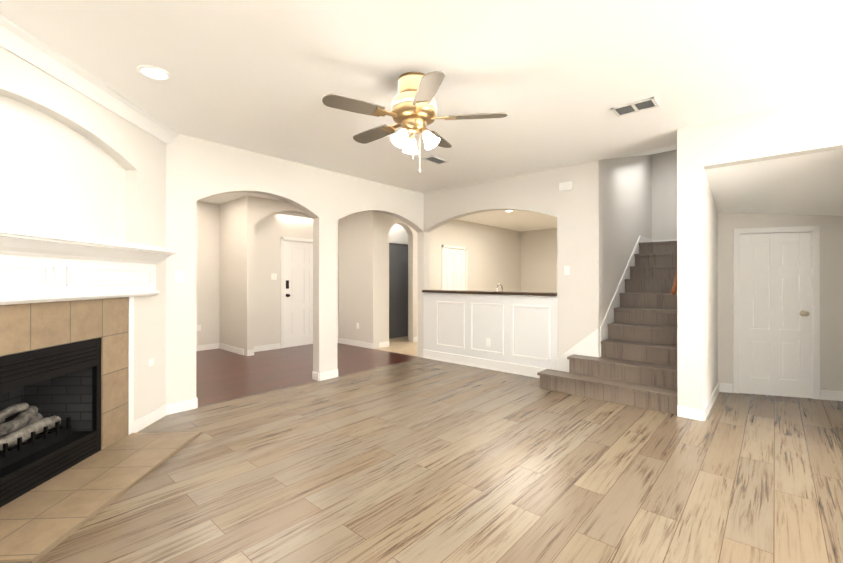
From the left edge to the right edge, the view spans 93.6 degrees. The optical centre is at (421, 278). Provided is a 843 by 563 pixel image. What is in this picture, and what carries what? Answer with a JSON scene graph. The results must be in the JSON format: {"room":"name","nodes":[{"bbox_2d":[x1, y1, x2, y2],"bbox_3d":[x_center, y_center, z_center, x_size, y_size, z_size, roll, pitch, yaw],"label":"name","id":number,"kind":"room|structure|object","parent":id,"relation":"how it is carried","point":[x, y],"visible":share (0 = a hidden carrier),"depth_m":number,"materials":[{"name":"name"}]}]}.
{"room":"living room","nodes":[
{"label":"living room","id":0,"kind":"room"},
{"bbox_2d":[0,46,165,420],"bbox_3d":[-2.395,-0.069,1.186,0.160,2.740,5.650,0,0,-3],"label":"wall","id":1,"kind":"structure","parent":0,"point":[73,162],"depth_m":2.93,"materials":[{"name":"white paint"}]},
{"bbox_2d":[0,225,176,434],"bbox_3d":[-2.283,0.504,2.548,0.214,1.559,2.140,0,0,-3],"label":"mantel shelf","id":2,"kind":"object","parent":1,"relation":"attached to","point":[38,266],"visible":1,"depth_m":2.64,"materials":[{"name":"white paint"}]},
{"bbox_2d":[0,14,177,143],"bbox_3d":[-2.268,-1.376,1.121,0.085,0.124,5.500,0,0,-3],"label":"crown molding","id":3,"kind":"structure","parent":1,"relation":"attached to","point":[18,41],"depth_m":2.68,"materials":[{"name":"white paint"}]},
{"bbox_2d":[133,405,166,432],"bbox_3d":[-2.303,1.251,1.088,0.013,0.100,5.450,0,0,-3],"label":"baseboard","id":4,"kind":"structure","parent":1,"relation":"attached to","point":[141,423],"depth_m":3.54,"materials":[{"name":"white paint"}]},
{"bbox_2d":[149,359,153,366],"bbox_3d":[-2.444,0.757,3.580,0.010,0.072,0.060,0,0,-3],"label":"outlet","id":5,"kind":"object","parent":1,"relation":"attached to","point":[151,362],"visible":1,"depth_m":3.57,"materials":[{"name":"white plastic"}]},
{"bbox_2d":[196,201,219,345],"bbox_3d":[-4.469,-0.055,6.924,0.140,2.740,1.970,0,0,42],"label":"wall","id":6,"kind":"structure","parent":0,"point":[208,214],"depth_m":7.37,"materials":[{"name":"white paint"}]},
{"bbox_2d":[196,343,218,350],"bbox_3d":[-4.442,1.265,6.836,0.013,0.100,1.820,0,0,42],"label":"baseboard","id":7,"kind":"structure","parent":6,"relation":"attached to","point":[208,346],"depth_m":7.35,"materials":[{"name":"white paint"}]},
{"bbox_2d":[220,197,243,348],"bbox_3d":[-3.413,-0.054,7.221,1.040,2.740,0.120,0,0,42],"label":"wall","id":8,"kind":"structure","parent":0,"point":[220,275],"depth_m":7.14,"materials":[{"name":"white paint"}]},
{"bbox_2d":[219,343,243,354],"bbox_3d":[-3.450,1.266,7.161,1.020,0.100,0.013,0,0,42],"label":"baseboard","id":9,"kind":"structure","parent":8,"relation":"attached to","point":[240,351],"depth_m":7.13,"materials":[{"name":"white paint"}]},
{"bbox_2d":[254,211,312,345],"bbox_3d":[-2.564,-0.053,7.736,0.140,2.740,1.780,0,0,42],"label":"wall","id":10,"kind":"structure","parent":0,"point":[271,230],"depth_m":7.36,"materials":[{"name":"white paint"}]},
{"bbox_2d":[247,343,280,353],"bbox_3d":[-2.887,1.266,7.257,0.013,0.100,0.640,0,0,42],"label":"baseboard","id":11,"kind":"structure","parent":10,"relation":"attached to","point":[271,346],"depth_m":7.26,"materials":[{"name":"white paint"}]},
{"bbox_2d":[271,274,276,279],"bbox_3d":[-2.760,-0.044,7.402,0.010,0.115,0.110,0,0,42],"label":"light switch","id":12,"kind":"object","parent":10,"relation":"attached to","point":[273,276],"visible":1,"depth_m":7.40,"materials":[{"name":"white plastic"}]},
{"bbox_2d":[281,237,312,347],"bbox_3d":[-2.324,0.258,7.937,0.187,2.118,1.102,0,0,42],"label":"front door","id":13,"kind":"structure","parent":10,"relation":"in","point":[296,291],"depth_m":7.77,"materials":[{"name":"white paint"}]},
{"bbox_2d":[244,196,338,355],"bbox_3d":[-2.387,-0.054,7.498,0.120,2.740,1.900,0,0,42],"label":"wall","id":14,"kind":"structure","parent":0,"point":[256,209],"depth_m":6.82,"materials":[{"name":"white paint"}]},
{"bbox_2d":[166,133,428,403],"bbox_3d":[-1.286,-0.059,5.234,0.140,2.740,4.090,0,0,42],"label":"wall","id":15,"kind":"structure","parent":0,"point":[197,169],"depth_m":4.57,"materials":[{"name":"white paint"}]},
{"bbox_2d":[175,271,182,282],"bbox_3d":[-2.385,-0.022,3.889,0.010,0.115,0.070,0,0,42],"label":"light switch","id":16,"kind":"object","parent":15,"relation":"attached to","point":[178,276],"visible":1,"depth_m":3.89,"materials":[{"name":"white plastic"}]},
{"bbox_2d":[166,397,197,414],"bbox_3d":[-2.364,1.258,3.908,0.013,0.100,0.283,0,0,42],"label":"baseboard","id":17,"kind":"structure","parent":15,"relation":"attached to","point":[176,407],"depth_m":3.90,"materials":[{"name":"white paint"}]},
{"bbox_2d":[312,371,316,379],"bbox_3d":[-1.331,1.261,5.295,0.013,0.100,0.311,0,0,42],"label":"baseboard","id":18,"kind":"structure","parent":15,"relation":"attached to","point":[314,374],"depth_m":5.14,"materials":[{"name":"white paint"}]},
{"bbox_2d":[317,369,337,380],"bbox_3d":[-1.216,1.261,5.193,0.013,0.100,0.311,0,0,42],"label":"baseboard","id":19,"kind":"structure","parent":15,"relation":"attached to","point":[334,373],"depth_m":5.17,"materials":[{"name":"white paint"}]},
{"bbox_2d":[389,224,407,244],"bbox_3d":[0.507,-0.047,10.168,0.140,2.740,5.660,0,0,42],"label":"wall","id":20,"kind":"structure","parent":0,"point":[398,234],"depth_m":8.92,"materials":[{"name":"white paint"}]},
{"bbox_2d":[389,243,407,338],"bbox_3d":[-0.472,0.263,9.045,0.035,2.115,0.830,0,0,42],"label":"room door","id":21,"kind":"structure","parent":20,"relation":"in","point":[398,290],"depth_m":8.96,"materials":[{"name":"grey paint"}]},
{"bbox_2d":[0,0,842,230],"bbox_3d":[0.961,-1.870,4.646,11.400,0.880,13.700,0,0,42],"label":"ceiling","id":22,"kind":"structure","parent":0,"point":[555,80],"depth_m":2.70,"materials":[{"name":"white paint"}]},
{"bbox_2d":[137,65,170,80],"bbox_3d":[-1.857,-1.428,2.751,0.200,0.012,0.200,0,0,42],"label":"recessed light","id":23,"kind":"object","parent":22,"relation":"in","point":[153,72],"visible":1,"depth_m":2.74,"materials":[{"name":"white glass"}]},
{"bbox_2d":[322,71,507,172],"bbox_3d":[-0.094,-1.098,2.885,1.214,0.672,1.266,0,0,42],"label":"ceiling fan","id":24,"kind":"object","parent":22,"relation":"hanging from","point":[413,108],"visible":1,"depth_m":2.74,"materials":[{"name":"brown metal"}]},
{"bbox_2d":[421,155,448,164],"bbox_3d":[0.170,-1.424,4.735,0.170,0.011,0.320,0,0,42],"label":"ceiling vent","id":25,"kind":"object","parent":22,"relation":"in","point":[435,159],"visible":0.96,"depth_m":4.71,"materials":[{"name":"white metal"}]},
{"bbox_2d":[610,96,659,116],"bbox_3d":[1.774,-1.427,3.288,0.320,0.011,0.210,0,0,42],"label":"ceiling vent","id":26,"kind":"object","parent":22,"relation":"in","point":[636,106],"visible":0.98,"depth_m":3.28,"materials":[{"name":"white metal"}]},
{"bbox_2d":[35,336,842,562],"bbox_3d":[0.961,1.360,4.638,11.400,0.100,13.700,0,0,42],"label":"floor","id":27,"kind":"structure","parent":0,"point":[423,460],"depth_m":2.61,"materials":[{"name":"wood"}]},
{"bbox_2d":[0,297,200,562],"bbox_3d":[-2.364,0.726,2.543,1.095,1.158,1.540,0,0,-3],"label":"fireplace","id":28,"kind":"object","parent":27,"relation":"on","point":[74,456],"visible":1,"depth_m":2.62,"materials":[{"name":"tile"}]},
{"bbox_2d":[537,241,677,414],"bbox_3d":[2.998,0.377,5.474,1.428,1.870,3.238,0,0,42],"label":"stairs","id":29,"kind":"structure","parent":27,"relation":"on","point":[635,364],"depth_m":4.61,"materials":[{"name":"wood"}]},
{"bbox_2d":[379,212,520,342],"bbox_3d":[1.014,-0.049,9.716,0.140,2.740,5.660,0,0,42],"label":"wall","id":30,"kind":"structure","parent":0,"point":[493,257],"depth_m":9.50,"materials":[{"name":"white paint"}]},
{"bbox_2d":[379,341,388,347],"bbox_3d":[-0.723,1.267,7.651,0.013,0.100,0.270,0,0,42],"label":"baseboard","id":31,"kind":"structure","parent":30,"relation":"attached to","point":[382,344],"depth_m":7.64,"materials":[{"name":"white paint"}]},
{"bbox_2d":[442,245,466,289],"bbox_3d":[0.768,0.272,9.372,0.187,2.098,0.982,0,0,42],"label":"pantry door","id":32,"kind":"structure","parent":30,"relation":"in","point":[454,267],"depth_m":9.35,"materials":[{"name":"white paint"}]},
{"bbox_2d":[339,160,601,377],"bbox_3d":[0.142,-0.056,6.592,5.420,2.740,0.162,0,0,42],"label":"wall","id":33,"kind":"structure","parent":0,"point":[576,211],"depth_m":5.56,"materials":[{"name":"white paint"}]},
{"bbox_2d":[338,338,372,348],"bbox_3d":[-1.315,1.267,7.802,1.070,0.100,0.013,0,0,42],"label":"baseboard","id":34,"kind":"structure","parent":33,"relation":"attached to","point":[344,341],"depth_m":7.77,"materials":[{"name":"white paint"}]},
{"bbox_2d":[486,339,489,346],"bbox_3d":[0.968,0.932,5.765,0.070,0.115,0.010,0,0,42],"label":"outlet","id":35,"kind":"object","parent":33,"relation":"attached to","point":[487,342],"visible":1,"depth_m":5.76,"materials":[{"name":"white plastic"}]},
{"bbox_2d":[422,290,556,295],"bbox_3d":[0.973,0.201,5.938,2.282,0.040,0.350,0,0,42],"label":"countertop","id":36,"kind":"structure","parent":33,"relation":"on","point":[498,292],"depth_m":5.68,"materials":[{"name":"brown stone"}]},
{"bbox_2d":[559,181,572,190],"bbox_3d":[1.821,-1.170,4.992,0.160,0.100,0.032,0,0,42],"label":"box","id":37,"kind":"object","parent":33,"relation":"attached to","point":[564,186],"visible":1,"depth_m":4.98,"materials":[{"name":"white plastic"}]},
{"bbox_2d":[564,266,569,274],"bbox_3d":[1.836,-0.110,4.991,0.070,0.115,0.010,0,0,42],"label":"light switch","id":38,"kind":"object","parent":33,"relation":"attached to","point":[566,270],"visible":1,"depth_m":4.99,"materials":[{"name":"white plastic"}]},
{"bbox_2d":[557,330,596,371],"bbox_3d":[1.920,0.950,4.911,0.488,0.720,0.014,0,0,42],"label":"trim","id":39,"kind":"structure","parent":33,"relation":"attached to","point":[588,345],"depth_m":4.86,"materials":[{"name":"white paint"}]},
{"bbox_2d":[521,228,556,291],"bbox_3d":[4.464,-0.047,10.523,3.930,2.740,0.140,0,0,42],"label":"wall","id":40,"kind":"structure","parent":0,"point":[538,260],"depth_m":11.38,"materials":[{"name":"white paint"}]},
{"bbox_2d":[600,154,651,321],"bbox_3d":[4.117,-0.535,7.080,0.140,3.700,5.860,0,0,42],"label":"wall","id":41,"kind":"structure","parent":0,"point":[626,202],"depth_m":5.46,"materials":[{"name":"white paint"}]},
{"bbox_2d":[597,236,652,356],"bbox_3d":[3.044,0.317,5.757,0.020,1.990,2.770,0,0,42],"label":"trim","id":42,"kind":"structure","parent":41,"relation":"attached to","point":[609,317],"depth_m":5.23,"materials":[{"name":"white paint"}]},
{"bbox_2d":[652,150,676,240],"bbox_3d":[4.360,-0.536,6.527,1.240,3.700,0.140,0,0,42],"label":"wall","id":43,"kind":"structure","parent":0,"point":[664,195],"depth_m":6.67,"materials":[{"name":"white paint"}]},
{"bbox_2d":[653,239,676,241],"bbox_3d":[4.292,-0.606,6.484,0.840,0.100,0.013,0,0,42],"label":"trim","id":44,"kind":"structure","parent":43,"relation":"attached to","point":[673,239],"depth_m":6.66,"materials":[{"name":"white paint"}]},
{"bbox_2d":[677,124,717,409],"bbox_3d":[3.604,-0.540,4.930,0.200,3.700,3.250,0,0,42],"label":"wall column","id":45,"kind":"structure","parent":0,"point":[697,308],"depth_m":3.74,"materials":[{"name":"white paint"}]},
{"bbox_2d":[671,271,676,294],"bbox_3d":[3.247,-0.668,4.739,0.076,1.654,2.235,0,0,42],"label":"stair handrail","id":46,"kind":"object","parent":45,"relation":"attached to","point":[674,289],"visible":0.21,"depth_m":3.96,"materials":[{"name":"brown wood"}]},
{"bbox_2d":[701,383,718,420],"bbox_3d":[3.023,1.258,4.115,0.013,0.100,1.293,0,0,42],"label":"baseboard","id":47,"kind":"structure","parent":45,"relation":"attached to","point":[704,413],"depth_m":3.93,"materials":[{"name":"white paint"}]},
{"bbox_2d":[703,94,842,169],"bbox_3d":[4.067,-0.066,2.430,3.820,2.740,0.140,0,0,42],"label":"wall","id":48,"kind":"structure","parent":0,"point":[809,127],"depth_m":3.30,"materials":[{"name":"white paint"}]},
{"bbox_2d":[705,149,842,215],"bbox_3d":[4.279,-0.817,3.945,2.120,0.640,2.400,0,0,42],"label":"ceiling","id":49,"kind":"structure","parent":0,"point":[809,184],"depth_m":3.85,"materials":[{"name":"white paint"}]},
{"bbox_2d":[718,212,842,390],"bbox_3d":[4.474,0.084,4.330,2.280,2.450,0.120,0,0,18],"label":"wall","id":50,"kind":"structure","parent":0,"point":[831,303],"depth_m":4.31,"materials":[{"name":"white paint"}]},
{"bbox_2d":[733,226,819,398],"bbox_3d":[3.970,0.365,4.459,0.782,1.888,0.187,0,0,18],"label":"closet door","id":51,"kind":"structure","parent":50,"relation":"in","point":[776,311],"depth_m":4.43,"materials":[{"name":"white paint"}]},
{"bbox_2d":[719,383,842,400],"bbox_3d":[4.482,1.259,4.255,2.220,0.100,0.013,0,0,18],"label":"baseboard","id":52,"kind":"structure","parent":50,"relation":"attached to","point":[824,394],"depth_m":4.29,"materials":[{"name":"white paint"}]}
]}

